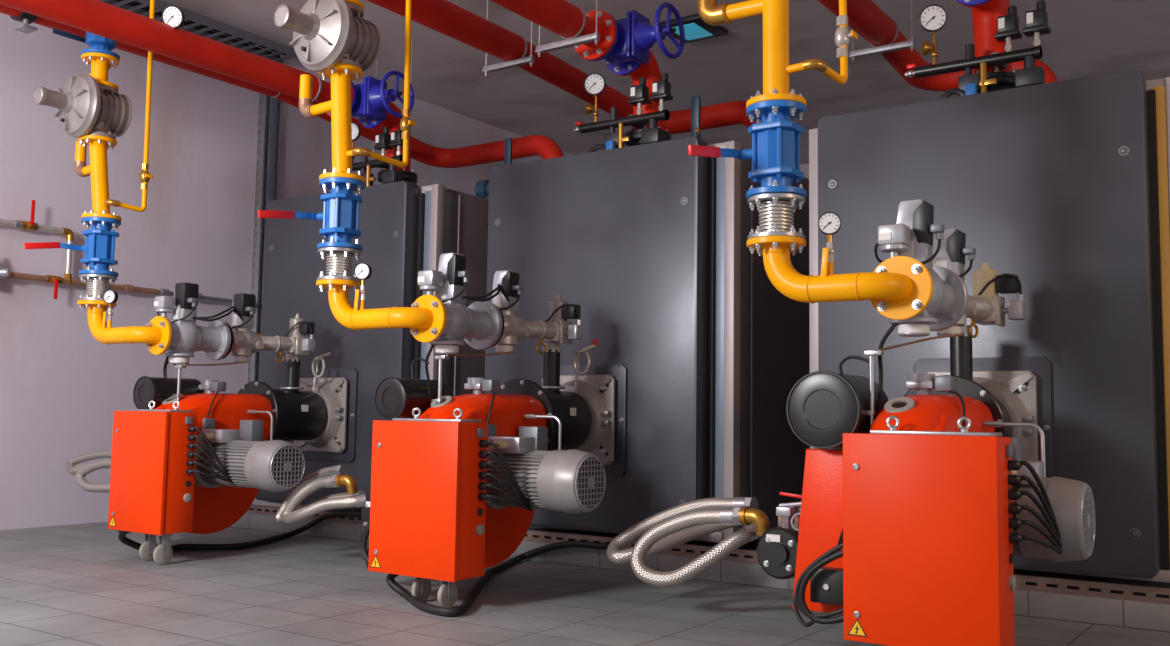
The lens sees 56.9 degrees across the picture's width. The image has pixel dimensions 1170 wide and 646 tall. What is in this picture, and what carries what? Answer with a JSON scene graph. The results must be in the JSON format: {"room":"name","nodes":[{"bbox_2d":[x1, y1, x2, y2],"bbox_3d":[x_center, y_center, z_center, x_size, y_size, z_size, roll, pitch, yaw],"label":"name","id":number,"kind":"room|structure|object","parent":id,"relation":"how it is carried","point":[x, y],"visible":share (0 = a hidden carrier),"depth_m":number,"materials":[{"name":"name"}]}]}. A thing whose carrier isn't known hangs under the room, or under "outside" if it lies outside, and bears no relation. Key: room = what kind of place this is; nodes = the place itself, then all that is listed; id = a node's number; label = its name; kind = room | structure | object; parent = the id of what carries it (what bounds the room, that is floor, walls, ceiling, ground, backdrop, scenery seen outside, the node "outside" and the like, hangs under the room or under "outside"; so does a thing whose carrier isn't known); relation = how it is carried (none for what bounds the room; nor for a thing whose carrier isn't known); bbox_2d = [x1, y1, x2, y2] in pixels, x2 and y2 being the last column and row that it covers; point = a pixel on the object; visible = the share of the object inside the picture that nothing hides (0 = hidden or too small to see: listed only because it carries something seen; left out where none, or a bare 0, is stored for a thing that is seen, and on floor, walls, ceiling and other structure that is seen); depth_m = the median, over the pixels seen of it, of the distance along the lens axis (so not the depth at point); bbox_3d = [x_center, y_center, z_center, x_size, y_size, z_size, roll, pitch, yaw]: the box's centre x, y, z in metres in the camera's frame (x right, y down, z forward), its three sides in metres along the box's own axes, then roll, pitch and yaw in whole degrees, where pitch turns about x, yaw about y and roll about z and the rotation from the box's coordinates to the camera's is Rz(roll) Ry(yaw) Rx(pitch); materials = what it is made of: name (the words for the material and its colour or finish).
{"room":"mechanical room","nodes":[
{"label":"mechanical room","id":0,"kind":"room"},
{"bbox_2d":[0,13,572,529],"bbox_3d":[-3.832,-0.552,9.548,0.200,4.500,17.200,-2,-6,35],"label":"wall","id":1,"kind":"structure","parent":0,"point":[61,387],"depth_m":9.16,"materials":[{"name":"paint"}]},
{"bbox_2d":[0,219,73,273],"bbox_3d":[-5.086,-0.681,7.420,0.064,0.419,3.269,-2,-6,35],"label":"pipe","id":2,"kind":"object","parent":1,"relation":"attached to","point":[68,232],"visible":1,"depth_m":8.68,"materials":[{"name":"silver metal"}]},
{"bbox_2d":[6,272,258,306],"bbox_3d":[-4.563,-0.401,8.161,0.070,0.098,5.120,-2,-6,35],"label":"pipe","id":3,"kind":"object","parent":1,"relation":"attached to","point":[67,280],"visible":0.7,"depth_m":9.09,"materials":[{"name":"orange metal"}]},
{"bbox_2d":[99,0,297,63],"bbox_3d":[-5.090,-2.893,7.378,0.320,0.080,7.850,-2,-6,35],"label":"cable tray","id":4,"kind":"object","parent":1,"relation":"attached to","point":[196,23],"visible":0.7,"depth_m":9.81,"materials":[{"name":"metal"}]},
{"bbox_2d":[247,93,281,382],"bbox_3d":[-3.091,-0.539,10.400,0.049,4.040,0.240,-2,-6,35],"label":"channel","id":5,"kind":"object","parent":1,"relation":"attached to","point":[270,111],"visible":0.41,"depth_m":10.44,"materials":[{"name":"metal"}]},
{"bbox_2d":[0,522,1169,645],"bbox_3d":[1.481,1.516,5.665,13.100,0.120,17.200,-2,-6,35],"label":"floor","id":6,"kind":"structure","parent":0,"point":[74,584],"depth_m":5.33,"materials":[{"name":"tile"}]},
{"bbox_2d":[108,360,347,564],"bbox_3d":[-2.327,0.907,7.391,1.709,1.271,1.714,-2,-6,35],"label":"gas burner","id":7,"kind":"object","parent":6,"relation":"on","point":[188,459],"visible":0.99,"depth_m":6.79,"materials":[{"name":"orange paint"}]},
{"bbox_2d":[65,450,111,474],"bbox_3d":[-3.504,1.049,8.045,1.255,0.197,0.218,-3,-6,37],"label":"hose","id":8,"kind":"object","parent":7,"relation":"attached to","point":[69,466],"visible":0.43,"depth_m":8.27,"materials":[{"name":"metal"}]},
{"bbox_2d":[75,458,110,491],"bbox_3d":[-3.444,1.093,7.766,0.635,0.248,0.132,-2,-5,28],"label":"hose","id":9,"kind":"object","parent":7,"relation":"attached to","point":[80,479],"visible":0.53,"depth_m":7.79,"materials":[{"name":"metal"}]},
{"bbox_2d":[164,282,233,364],"bbox_3d":[-2.652,0.010,7.293,0.280,0.543,0.475,-2,-6,35],"label":"gas valve","id":10,"kind":"object","parent":7,"relation":"on","point":[215,340],"visible":0.94,"depth_m":7.20,"materials":[{"name":"metal"}]},
{"bbox_2d":[77,300,171,354],"bbox_3d":[-3.079,0.029,7.143,0.790,0.364,0.251,-2,-6,35],"label":"gas pipe","id":11,"kind":"object","parent":10,"relation":"attached to","point":[157,334],"visible":0.98,"depth_m":7.07,"materials":[{"name":"metal"}]},
{"bbox_2d":[78,274,116,300],"bbox_3d":[-3.301,-0.231,7.318,0.236,0.177,0.236,-2,-6,35],"label":"joint","id":12,"kind":"object","parent":11,"relation":"on","point":[97,285],"visible":0.82,"depth_m":7.26,"materials":[{"name":"silver metal"}]},
{"bbox_2d":[24,217,120,276],"bbox_3d":[-3.415,-0.523,7.235,0.271,0.383,0.566,-4,-7,43],"label":"valve","id":13,"kind":"object","parent":12,"relation":"on","point":[99,247],"visible":0.96,"depth_m":7.28,"materials":[{"name":"blue paint"}]},
{"bbox_2d":[74,135,121,220],"bbox_3d":[-3.378,-0.989,7.443,0.463,0.582,0.250,-2,-6,35],"label":"gas riser","id":14,"kind":"object","parent":13,"relation":"on","point":[98,145],"visible":0.97,"depth_m":7.38,"materials":[{"name":"yellow paint"}]},
{"bbox_2d":[33,73,131,139],"bbox_3d":[-3.438,-1.482,7.394,0.444,0.444,0.626,-2,-6,35],"label":"gas regulator","id":15,"kind":"object","parent":14,"relation":"on","point":[85,106],"visible":0.98,"depth_m":7.30,"materials":[{"name":"metal"}]},
{"bbox_2d":[81,52,118,90],"bbox_3d":[-3.403,-1.720,7.530,0.324,0.254,0.244,-2,-6,35],"label":"stub","id":16,"kind":"object","parent":15,"relation":"attached to","point":[100,63],"visible":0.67,"depth_m":7.46,"materials":[{"name":"yellow paint"}]},
{"bbox_2d":[53,28,119,60],"bbox_3d":[-3.423,-2.020,7.484,0.271,0.335,0.395,-2,-6,35],"label":"valve","id":17,"kind":"object","parent":16,"relation":"on","point":[99,44],"visible":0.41,"depth_m":7.46,"materials":[{"name":"blue paint"}]},
{"bbox_2d":[103,0,154,211],"bbox_3d":[-3.122,-1.864,7.496,0.306,2.193,0.103,5,-6,-40],"label":"vent pipe","id":18,"kind":"object","parent":14,"relation":"attached to","point":[145,176],"visible":1,"depth_m":7.51,"materials":[{"name":"metal"}]},
{"bbox_2d":[154,296,175,319],"bbox_3d":[-2.806,-0.088,7.180,0.138,0.175,0.110,-2,-6,35],"label":"switch","id":19,"kind":"object","parent":10,"relation":"on","point":[163,305],"visible":0.77,"depth_m":7.14,"materials":[{"name":"silver metal"}]},
{"bbox_2d":[229,293,263,361],"bbox_3d":[-2.418,0.035,7.605,0.212,0.483,0.304,-2,-6,35],"label":"gas valve","id":20,"kind":"object","parent":10,"relation":"attached to","point":[246,342],"visible":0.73,"depth_m":7.57,"materials":[{"name":"silver metal"}]},
{"bbox_2d":[257,333,292,362],"bbox_3d":[-2.299,0.180,7.820,0.251,0.215,0.262,-2,-6,35],"label":"pipe","id":21,"kind":"object","parent":20,"relation":"attached to","point":[276,343],"visible":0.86,"depth_m":7.78,"materials":[{"name":"silver metal"}]},
{"bbox_2d":[155,393,271,436],"bbox_3d":[-2.565,0.622,7.318,0.360,0.300,0.830,-2,-6,35],"label":"hood","id":22,"kind":"object","parent":7,"relation":"attached to","point":[227,409],"depth_m":7.24,"materials":[{"name":"metal"}]},
{"bbox_2d":[270,445,304,487],"bbox_3d":[-1.822,0.881,6.625,0.008,0.266,0.266,-2,-6,35],"label":"fan grille","id":23,"kind":"object","parent":7,"relation":"attached to","point":[287,462],"depth_m":6.61,"materials":[{"name":"metal"}]},
{"bbox_2d":[280,359,303,390],"bbox_3d":[-2.172,0.395,8.026,0.170,0.245,0.170,-2,-6,35],"label":"standpipe","id":24,"kind":"object","parent":7,"relation":"attached to","point":[292,375],"visible":0.91,"depth_m":7.98,"materials":[{"name":"metal"}]},
{"bbox_2d":[283,314,315,361],"bbox_3d":[-2.129,0.104,7.931,0.310,0.350,0.260,-2,-6,35],"label":"valve","id":25,"kind":"object","parent":24,"relation":"on","point":[298,326],"visible":0.94,"depth_m":7.89,"materials":[{"name":"silver metal"}]},
{"bbox_2d":[275,465,364,522],"bbox_3d":[-1.692,1.089,6.892,0.546,0.381,0.224,-1,-5,21],"label":"hose","id":26,"kind":"object","parent":7,"relation":"attached to","point":[340,469],"visible":0.45,"depth_m":6.88,"materials":[{"name":"metal"}]},
{"bbox_2d":[281,474,365,523],"bbox_3d":[-1.587,1.068,6.536,0.625,0.319,0.126,-1,-5,23],"label":"hose","id":27,"kind":"object","parent":7,"relation":"attached to","point":[289,515],"visible":0.98,"depth_m":6.49,"materials":[{"name":"metal"}]},
{"bbox_2d":[118,511,360,551],"bbox_3d":[-2.099,1.424,7.209,1.222,0.231,1.646,-2,-6,35],"label":"cable","id":28,"kind":"object","parent":6,"relation":"on","point":[122,537],"visible":0.68,"depth_m":7.42,"materials":[{"name":"black rubber"}]},
{"bbox_2d":[256,181,488,510],"bbox_3d":[-1.152,0.310,9.477,1.868,2.460,2.935,-2,-6,35],"label":"boiler","id":29,"kind":"object","parent":6,"relation":"on","point":[405,227],"visible":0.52,"depth_m":8.15,"materials":[{"name":"metal"}]},
{"bbox_2d":[0,4,563,167],"bbox_3d":[-2.215,-1.593,8.585,1.648,1.200,4.898,-2,-6,35],"label":"pipe","id":30,"kind":"object","parent":29,"relation":"attached to","point":[545,147],"visible":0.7,"depth_m":10.12,"materials":[{"name":"metal"}]},
{"bbox_2d":[352,148,402,186],"bbox_3d":[-1.758,-1.216,8.902,0.761,0.495,0.256,-2,-5,28],"label":"header","id":31,"kind":"object","parent":29,"relation":"on","point":[390,176],"visible":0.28,"depth_m":8.79,"materials":[{"name":"black paint"}]},
{"bbox_2d":[369,102,416,183],"bbox_3d":[-1.606,-1.426,9.006,0.330,0.955,0.463,-2,-6,35],"label":"outlet elbow","id":32,"kind":"object","parent":29,"relation":"on","point":[392,122],"visible":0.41,"depth_m":8.95,"materials":[{"name":"red paint"}]},
{"bbox_2d":[351,70,413,127],"bbox_3d":[-1.701,-1.776,8.595,0.665,0.364,0.373,-2,-6,35],"label":"valve","id":33,"kind":"object","parent":32,"relation":"attached to","point":[371,98],"visible":0.73,"depth_m":8.48,"materials":[{"name":"metal"}]},
{"bbox_2d":[0,0,352,116],"bbox_3d":[-4.004,-2.067,5.569,0.330,0.330,7.250,-2,-6,35],"label":"supply pipe","id":34,"kind":"object","parent":33,"relation":"attached to","point":[97,17],"visible":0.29,"depth_m":7.22,"materials":[{"name":"metal"}]},
{"bbox_2d":[359,355,614,607],"bbox_3d":[-0.419,0.833,6.074,1.569,1.253,1.714,-2,-6,35],"label":"gas burner","id":35,"kind":"object","parent":6,"relation":"on","point":[458,483],"visible":0.98,"depth_m":5.42,"materials":[{"name":"orange paint"}]},
{"bbox_2d":[430,253,503,354],"bbox_3d":[-0.694,-0.098,5.945,0.280,0.550,0.475,-2,-6,35],"label":"gas valve","id":36,"kind":"object","parent":35,"relation":"on","point":[480,324],"visible":0.84,"depth_m":5.86,"materials":[{"name":"metal"}]},
{"bbox_2d":[316,279,445,342],"bbox_3d":[-1.129,-0.066,5.799,0.810,0.344,0.251,-2,-6,35],"label":"gas pipe","id":37,"kind":"object","parent":36,"relation":"attached to","point":[426,318],"visible":0.98,"depth_m":5.73,"materials":[{"name":"metal"}]},
{"bbox_2d":[317,247,361,281],"bbox_3d":[-1.360,-0.316,5.979,0.236,0.177,0.236,-2,-6,35],"label":"joint","id":38,"kind":"object","parent":37,"relation":"on","point":[339,265],"visible":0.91,"depth_m":5.92,"materials":[{"name":"silver metal"}]},
{"bbox_2d":[258,177,364,250],"bbox_3d":[-1.473,-0.608,5.896,0.271,0.383,0.565,-4,-7,43],"label":"valve","id":39,"kind":"object","parent":38,"relation":"on","point":[340,215],"visible":0.92,"depth_m":5.94,"materials":[{"name":"blue paint"}]},
{"bbox_2d":[299,63,364,182],"bbox_3d":[-1.448,-1.110,6.116,0.493,0.657,0.250,-2,-6,35],"label":"gas riser","id":40,"kind":"object","parent":39,"relation":"on","point":[341,75],"visible":0.84,"depth_m":6.03,"materials":[{"name":"yellow paint"}]},
{"bbox_2d":[274,0,380,71],"bbox_3d":[-1.446,-1.618,6.025,0.444,0.444,0.626,-2,-6,35],"label":"gas regulator","id":41,"kind":"object","parent":40,"relation":"on","point":[326,33],"visible":0.91,"depth_m":5.92,"materials":[{"name":"metal"}]},
{"bbox_2d":[346,0,416,167],"bbox_3d":[-1.126,-1.968,6.173,0.400,2.149,0.122,5,-6,-40],"label":"vent pipe","id":42,"kind":"object","parent":40,"relation":"attached to","point":[406,123],"visible":1,"depth_m":6.20,"materials":[{"name":"metal"}]},
{"bbox_2d":[418,270,442,295],"bbox_3d":[-0.848,-0.193,5.832,0.138,0.175,0.110,-2,-6,35],"label":"switch","id":43,"kind":"object","parent":36,"relation":"on","point":[429,281],"visible":0.78,"depth_m":5.79,"materials":[{"name":"silver metal"}]},
{"bbox_2d":[492,270,529,352],"bbox_3d":[-0.460,-0.066,6.256,0.212,0.475,0.304,-2,-6,35],"label":"gas valve","id":44,"kind":"object","parent":36,"relation":"attached to","point":[515,328],"visible":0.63,"depth_m":6.22,"materials":[{"name":"silver metal"}]},
{"bbox_2d":[521,320,556,353],"bbox_3d":[-0.341,0.074,6.471,0.251,0.215,0.262,-2,-6,35],"label":"pipe","id":45,"kind":"object","parent":44,"relation":"attached to","point":[540,330],"visible":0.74,"depth_m":6.43,"materials":[{"name":"silver metal"}]},
{"bbox_2d":[464,378,499,393],"bbox_3d":[-0.568,0.357,6.001,0.190,0.105,0.110,-2,-6,35],"label":"switch","id":46,"kind":"object","parent":35,"relation":"attached to","point":[478,385],"depth_m":5.96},
{"bbox_2d":[419,394,545,436],"bbox_3d":[-0.599,0.537,5.962,0.360,0.300,0.830,-2,-6,35],"label":"hood","id":47,"kind":"object","parent":35,"relation":"attached to","point":[509,412],"depth_m":5.88,"materials":[{"name":"metal"}]},
{"bbox_2d":[541,350,564,390],"bbox_3d":[-0.206,0.299,6.670,0.170,0.265,0.170,-2,-6,35],"label":"standpipe","id":48,"kind":"object","parent":35,"relation":"attached to","point":[551,360],"visible":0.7,"depth_m":6.63,"materials":[{"name":"metal"}]},
{"bbox_2d":[543,295,582,352],"bbox_3d":[-0.166,-0.002,6.580,0.300,0.350,0.260,-2,-6,35],"label":"valve","id":49,"kind":"object","parent":48,"relation":"on","point":[560,310],"visible":0.95,"depth_m":6.55,"materials":[{"name":"silver metal"}]},
{"bbox_2d":[573,339,597,389],"bbox_3d":[-0.003,0.257,6.701,0.150,0.322,0.081,-1,-5,17],"label":"tube","id":50,"kind":"object","parent":35,"relation":"on","point":[576,365],"visible":1,"depth_m":6.70,"materials":[{"name":"silver metal"}]},
{"bbox_2d":[575,456,605,509],"bbox_3d":[0.029,0.790,5.350,0.008,0.266,0.266,-2,-6,35],"label":"fan grille","id":51,"kind":"object","parent":35,"relation":"attached to","point":[590,476],"depth_m":5.33,"materials":[{"name":"metal"}]},
{"bbox_2d":[386,541,608,616],"bbox_3d":[-0.505,1.371,6.026,0.696,0.179,1.934,-1,-5,25],"label":"cable","id":52,"kind":"object","parent":6,"relation":"on","point":[419,604],"visible":0.94,"depth_m":5.58,"materials":[{"name":"black rubber"}]},
{"bbox_2d":[484,137,809,542],"bbox_3d":[0.827,0.224,8.113,1.938,2.460,2.935,-2,-6,35],"label":"boiler","id":53,"kind":"object","parent":6,"relation":"on","point":[704,356],"visible":0.59,"depth_m":6.74,"materials":[{"name":"metal"}]},
{"bbox_2d":[367,0,757,140],"bbox_3d":[-1.626,-1.793,5.327,1.228,1.065,9.598,-2,-6,35],"label":"pipe","id":54,"kind":"object","parent":53,"relation":"attached to","point":[445,17],"visible":0.51,"depth_m":7.89,"materials":[{"name":"metal"}]},
{"bbox_2d":[574,103,669,152],"bbox_3d":[0.258,-1.304,7.512,0.761,0.495,0.256,-2,-5,28],"label":"header","id":55,"kind":"object","parent":53,"relation":"on","point":[612,140],"visible":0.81,"depth_m":7.43,"materials":[{"name":"black paint"}]},
{"bbox_2d":[584,73,605,103],"bbox_3d":[0.071,-1.651,7.614,0.159,0.219,0.056,0,-5,15],"label":"pressure gauge","id":56,"kind":"object","parent":55,"relation":"on","point":[594,83],"visible":1,"depth_m":7.60,"materials":[{"name":"white metal"}]},
{"bbox_2d":[604,127,623,147],"bbox_3d":[0.201,-1.212,7.506,0.120,0.310,0.085,-2,-6,35],"label":"switch","id":57,"kind":"object","parent":55,"relation":"attached to","point":[615,136],"depth_m":7.47,"materials":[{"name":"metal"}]},
{"bbox_2d":[628,77,650,114],"bbox_3d":[0.374,-1.552,7.408,0.130,0.255,0.100,-2,-6,35],"label":"switch","id":58,"kind":"object","parent":55,"relation":"on","point":[639,94],"visible":1,"depth_m":7.38,"materials":[{"name":"black plastic"}]},
{"bbox_2d":[650,73,672,110],"bbox_3d":[0.518,-1.558,7.309,0.130,0.255,0.100,-2,-6,35],"label":"switch","id":59,"kind":"object","parent":55,"relation":"on","point":[661,90],"visible":1,"depth_m":7.28,"materials":[{"name":"black plastic"}]},
{"bbox_2d":[619,49,670,145],"bbox_3d":[0.410,-1.528,7.618,0.330,0.985,0.463,-2,-6,35],"label":"outlet elbow","id":60,"kind":"object","parent":53,"relation":"attached to","point":[650,71],"visible":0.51,"depth_m":7.57,"materials":[{"name":"red paint"}]},
{"bbox_2d":[586,2,684,74],"bbox_3d":[0.315,-1.893,7.207,0.665,0.364,0.373,-2,-6,35],"label":"valve","id":61,"kind":"object","parent":60,"relation":"attached to","point":[635,35],"visible":0.8,"depth_m":7.10,"materials":[{"name":"metal"}]},
{"bbox_2d":[691,96,700,138],"bbox_3d":[0.711,-1.397,7.340,0.099,0.299,0.128,-2,-6,35],"label":"valve","id":62,"kind":"object","parent":53,"relation":"on","point":[696,100],"visible":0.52,"depth_m":7.31,"materials":[{"name":"teal paint"}]},
{"bbox_2d":[230,505,1169,631],"bbox_3d":[1.333,1.578,7.870,8.050,0.125,3.345,-2,-6,35],"label":"plinth","id":63,"kind":"object","parent":6,"relation":"on","point":[1048,605],"visible":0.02,"depth_m":6.12,"materials":[{"name":"tile"}]},
{"bbox_2d":[246,504,1169,603],"bbox_3d":[0.182,1.363,6.681,7.220,0.066,0.035,-2,-6,35],"label":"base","id":64,"kind":"object","parent":6,"relation":"on","point":[1024,582],"visible":0.42,"depth_m":5.31,"materials":[{"name":"metal"}]},
{"bbox_2d":[757,350,1094,645],"bbox_3d":[1.532,0.760,4.726,1.354,1.230,1.715,-2,-6,35],"label":"gas burner","id":65,"kind":"object","parent":6,"relation":"on","point":[911,520],"visible":1,"depth_m":4.01,"materials":[{"name":"orange paint"}]},
{"bbox_2d":[607,497,758,563],"bbox_3d":[0.483,1.034,5.400,0.755,0.352,0.298,0,-5,6],"label":"hose","id":66,"kind":"object","parent":65,"relation":"attached to","point":[615,553],"visible":0.57,"depth_m":5.43,"materials":[{"name":"metal"}]},
{"bbox_2d":[630,507,770,586],"bbox_3d":[0.578,1.055,5.123,0.730,0.404,0.286,-2,-6,35],"label":"hose","id":67,"kind":"object","parent":65,"relation":"attached to","point":[756,522],"visible":1,"depth_m":5.07,"materials":[{"name":"metal"}]},
{"bbox_2d":[906,373,955,394],"bbox_3d":[1.472,0.269,4.593,0.190,0.105,0.110,-2,-6,35],"label":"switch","id":68,"kind":"object","parent":65,"relation":"attached to","point":[923,382],"depth_m":4.56,"materials":[{"name":"metal"}]},
{"bbox_2d":[869,395,993,433],"bbox_3d":[1.441,0.448,4.555,0.360,0.300,0.830,-2,-6,35],"label":"hood","id":69,"kind":"object","parent":65,"relation":"attached to","point":[914,412],"depth_m":4.38,"materials":[{"name":"metal"}]},
{"bbox_2d":[950,333,972,379],"bbox_3d":[1.834,0.198,5.264,0.170,0.290,0.170,-2,-6,35],"label":"standpipe","id":70,"kind":"object","parent":65,"relation":"attached to","point":[961,357],"visible":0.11,"depth_m":5.22,"materials":[{"name":"metal"}]},
{"bbox_2d":[890,199,967,336],"bbox_3d":[1.397,-0.219,4.506,0.280,0.560,0.475,-2,-6,35],"label":"gas valve","id":71,"kind":"object","parent":70,"relation":"on","point":[948,303],"visible":0.62,"depth_m":4.41,"materials":[{"name":"metal"}]},
{"bbox_2d":[747,236,932,319],"bbox_3d":[0.994,-0.182,4.338,0.730,0.341,0.251,-2,-6,35],"label":"gas pipe","id":72,"kind":"object","parent":71,"relation":"attached to","point":[899,287],"visible":1,"depth_m":4.29,"materials":[{"name":"metal"}]},
{"bbox_2d":[748,193,804,238],"bbox_3d":[0.796,-0.431,4.494,0.236,0.177,0.236,-2,-6,35],"label":"joint","id":73,"kind":"object","parent":72,"relation":"on","point":[776,210],"visible":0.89,"depth_m":4.43,"materials":[{"name":"silver metal"}]},
{"bbox_2d":[688,100,806,198],"bbox_3d":[0.682,-0.723,4.411,0.271,0.383,0.566,-4,-7,43],"label":"valve","id":74,"kind":"object","parent":73,"relation":"on","point":[775,157],"visible":0.94,"depth_m":4.45,"materials":[{"name":"blue paint"}]},
{"bbox_2d":[697,0,806,108],"bbox_3d":[0.716,-2.017,4.701,0.502,2.245,0.250,-2,-6,35],"label":"gas riser","id":75,"kind":"object","parent":74,"relation":"on","point":[775,13],"visible":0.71,"depth_m":4.52,"materials":[{"name":"yellow paint"}]},
{"bbox_2d":[786,0,857,83],"bbox_3d":[1.028,-2.080,4.624,0.342,2.123,0.141,3,-5,-27],"label":"vent pipe","id":76,"kind":"object","parent":75,"relation":"attached to","point":[842,36],"visible":1,"depth_m":4.61,"materials":[{"name":"metal"}]},
{"bbox_2d":[820,242,834,277],"bbox_3d":[0.977,-0.250,4.337,0.061,0.150,0.037,5,-6,-40],"label":"gauge cock","id":77,"kind":"object","parent":72,"relation":"attached to","point":[828,253],"visible":0.99,"depth_m":4.33,"materials":[{"name":"yellow paint"}]},
{"bbox_2d":[818,212,840,241],"bbox_3d":[0.988,-0.385,4.361,0.094,0.124,0.042,0,-5,15],"label":"pressure gauge","id":78,"kind":"object","parent":77,"relation":"on","point":[829,223],"visible":1,"depth_m":4.35,"materials":[{"name":"white metal"}]},
{"bbox_2d":[874,223,909,262],"bbox_3d":[1.242,-0.309,4.393,0.138,0.175,0.110,-2,-6,35],"label":"switch","id":79,"kind":"object","parent":71,"relation":"on","point":[893,239],"visible":0.86,"depth_m":4.35,"materials":[{"name":"silver metal"}]},
{"bbox_2d":[933,228,975,280],"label":"gas valve","id":80,"kind":"object","parent":71,"relation":"attached to","point":[952,252],"depth_m":4.79,"materials":[{"name":"silver metal"}]},
{"bbox_2d":[937,295,976,335],"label":"gas valve","id":81,"kind":"object","parent":71,"relation":"attached to","point":[971,309],"depth_m":4.78,"materials":[{"name":"silver metal"}]},
{"bbox_2d":[966,295,994,337],"bbox_3d":[1.749,-0.041,5.032,0.251,0.215,0.262,-2,-6,35],"label":"pipe","id":82,"kind":"object","parent":81,"relation":"attached to","point":[985,307],"visible":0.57,"depth_m":4.99,"materials":[{"name":"silver metal"}]},
{"bbox_2d":[961,263,1025,335],"bbox_3d":[1.933,-0.113,5.196,0.322,0.350,0.256,0,-5,10],"label":"valve","id":83,"kind":"object","parent":70,"relation":"on","point":[987,283],"visible":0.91,"depth_m":5.11,"materials":[{"name":"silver metal"}]},
{"bbox_2d":[1001,294,1025,320],"bbox_3d":[2.018,-0.074,5.102,0.105,0.120,0.080,-2,-6,35],"label":"switch","id":84,"kind":"object","parent":83,"relation":"attached to","point":[1015,310],"depth_m":5.07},
{"bbox_2d":[1081,485,1094,556],"bbox_3d":[1.892,0.744,4.061,0.008,0.266,0.266,-2,-6,35],"label":"fan grille","id":85,"kind":"object","parent":65,"relation":"attached to","point":[1087,500],"depth_m":4.04,"materials":[{"name":"metal"}]},
{"bbox_2d":[809,69,1169,582],"bbox_3d":[2.822,0.137,6.737,1.948,2.460,2.935,-2,-6,35],"label":"boiler","id":86,"kind":"object","parent":6,"relation":"on","point":[1061,187],"visible":0.69,"depth_m":5.35,"materials":[{"name":"metal"}]},
{"bbox_2d":[817,0,1057,90],"bbox_3d":[0.237,-1.874,4.042,1.058,1.065,9.598,-2,-6,35],"label":"pipe","id":87,"kind":"object","parent":86,"relation":"attached to","point":[865,17],"visible":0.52,"depth_m":7.35,"materials":[{"name":"metal"}]},
{"bbox_2d":[905,41,1044,98],"bbox_3d":[2.215,-1.389,6.158,0.761,0.495,0.255,-2,-5,28],"label":"header","id":88,"kind":"object","parent":86,"relation":"on","point":[969,83],"visible":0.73,"depth_m":6.07,"materials":[{"name":"black paint"}]},
{"bbox_2d":[919,4,947,41],"bbox_3d":[2.020,-1.736,6.269,0.159,0.219,0.056,0,-5,15],"label":"pressure gauge","id":89,"kind":"object","parent":88,"relation":"on","point":[933,17],"visible":1,"depth_m":6.26,"materials":[{"name":"white metal"}]},
{"bbox_2d":[958,67,979,92],"bbox_3d":[2.192,-1.299,6.133,0.120,0.310,0.085,-2,-6,35],"label":"switch","id":90,"kind":"object","parent":88,"relation":"attached to","point":[969,78],"depth_m":6.12,"materials":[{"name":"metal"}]},
{"bbox_2d":[994,6,1021,51],"bbox_3d":[2.365,-1.638,6.035,0.130,0.255,0.100,-2,-6,35],"label":"switch","id":91,"kind":"object","parent":88,"relation":"on","point":[1007,25],"visible":1,"depth_m":6.01,"materials":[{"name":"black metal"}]},
{"bbox_2d":[1022,0,1050,45],"bbox_3d":[2.489,-1.644,5.950,0.130,0.255,0.100,-2,-6,35],"label":"switch","id":92,"kind":"object","parent":88,"relation":"on","point":[1036,21],"visible":1,"depth_m":5.92,"materials":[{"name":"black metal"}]},
{"bbox_2d":[958,0,1015,91],"bbox_3d":[2.352,-1.613,6.279,0.330,0.985,0.463,-2,-6,35],"label":"outlet elbow","id":93,"kind":"object","parent":86,"relation":"attached to","point":[984,16],"visible":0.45,"depth_m":6.24,"materials":[{"name":"red paint"}]},
{"bbox_2d":[162,0,1169,164],"bbox_3d":[1.530,-3.101,6.071,13.150,0.150,17.200,-2,-6,35],"label":"ceiling","id":94,"kind":"structure","parent":0,"point":[1087,38],"depth_m":10.65,"materials":[{"name":"paint"}]},
{"bbox_2d":[482,0,533,75],"bbox_3d":[-0.547,-2.358,7.828,0.445,1.095,0.046,-2,-6,35],"label":"hanger","id":95,"kind":"object","parent":94,"relation":"hanging from","point":[529,60],"visible":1,"depth_m":7.76,"materials":[{"name":"metal"}]},
{"bbox_2d":[535,0,599,56],"bbox_3d":[-0.107,-2.356,6.973,0.480,1.230,0.046,-2,-6,35],"label":"hanger","id":96,"kind":"object","parent":94,"relation":"hanging from","point":[595,37],"visible":1,"depth_m":6.90,"materials":[{"name":"metal"}]},
{"bbox_2d":[490,0,616,59],"bbox_3d":[-1.988,-2.184,4.182,0.330,0.330,7.250,-2,-6,35],"label":"supply pipe","id":97,"kind":"object","parent":96,"relation":"hanging from","point":[567,20],"visible":0.93,"depth_m":6.79,"materials":[{"name":"metal"}]},
{"bbox_2d":[659,14,727,43],"bbox_3d":[0.986,-2.685,9.869,0.460,0.051,0.520,-2,-6,35],"label":"ceiling lamp","id":98,"kind":"object","parent":94,"relation":"attached to","point":[695,28],"visible":0.62,"depth_m":9.82,"materials":[{"name":"metal"}]},
{"bbox_2d":[673,23,711,40],"bbox_3d":[0.969,-2.663,9.879,0.260,0.008,0.360,-2,-6,35],"label":"diffuser","id":99,"kind":"object","parent":98,"relation":"attached to","point":[693,31],"depth_m":9.87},
{"bbox_2d":[849,0,914,61],"bbox_3d":[2.025,-2.357,7.386,0.440,1.095,0.046,-2,-6,35],"label":"hanger","id":100,"kind":"object","parent":94,"relation":"hanging from","point":[910,44],"visible":1,"depth_m":7.32,"materials":[{"name":"metal"}]},
{"bbox_3d":[-2.748,-2.017,7.246,0.023,0.062,0.024,-2,-6,35],"label":"post","id":101,"kind":"object","parent":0,"visible":0},
{"bbox_2d":[162,5,184,28],"bbox_3d":[-2.758,-2.049,7.240,0.153,0.152,0.076,0,-5,8],"label":"pressure gauge","id":102,"kind":"object","parent":101,"relation":"attached to","point":[172,15],"visible":1,"depth_m":7.22,"materials":[{"name":"white metal"}]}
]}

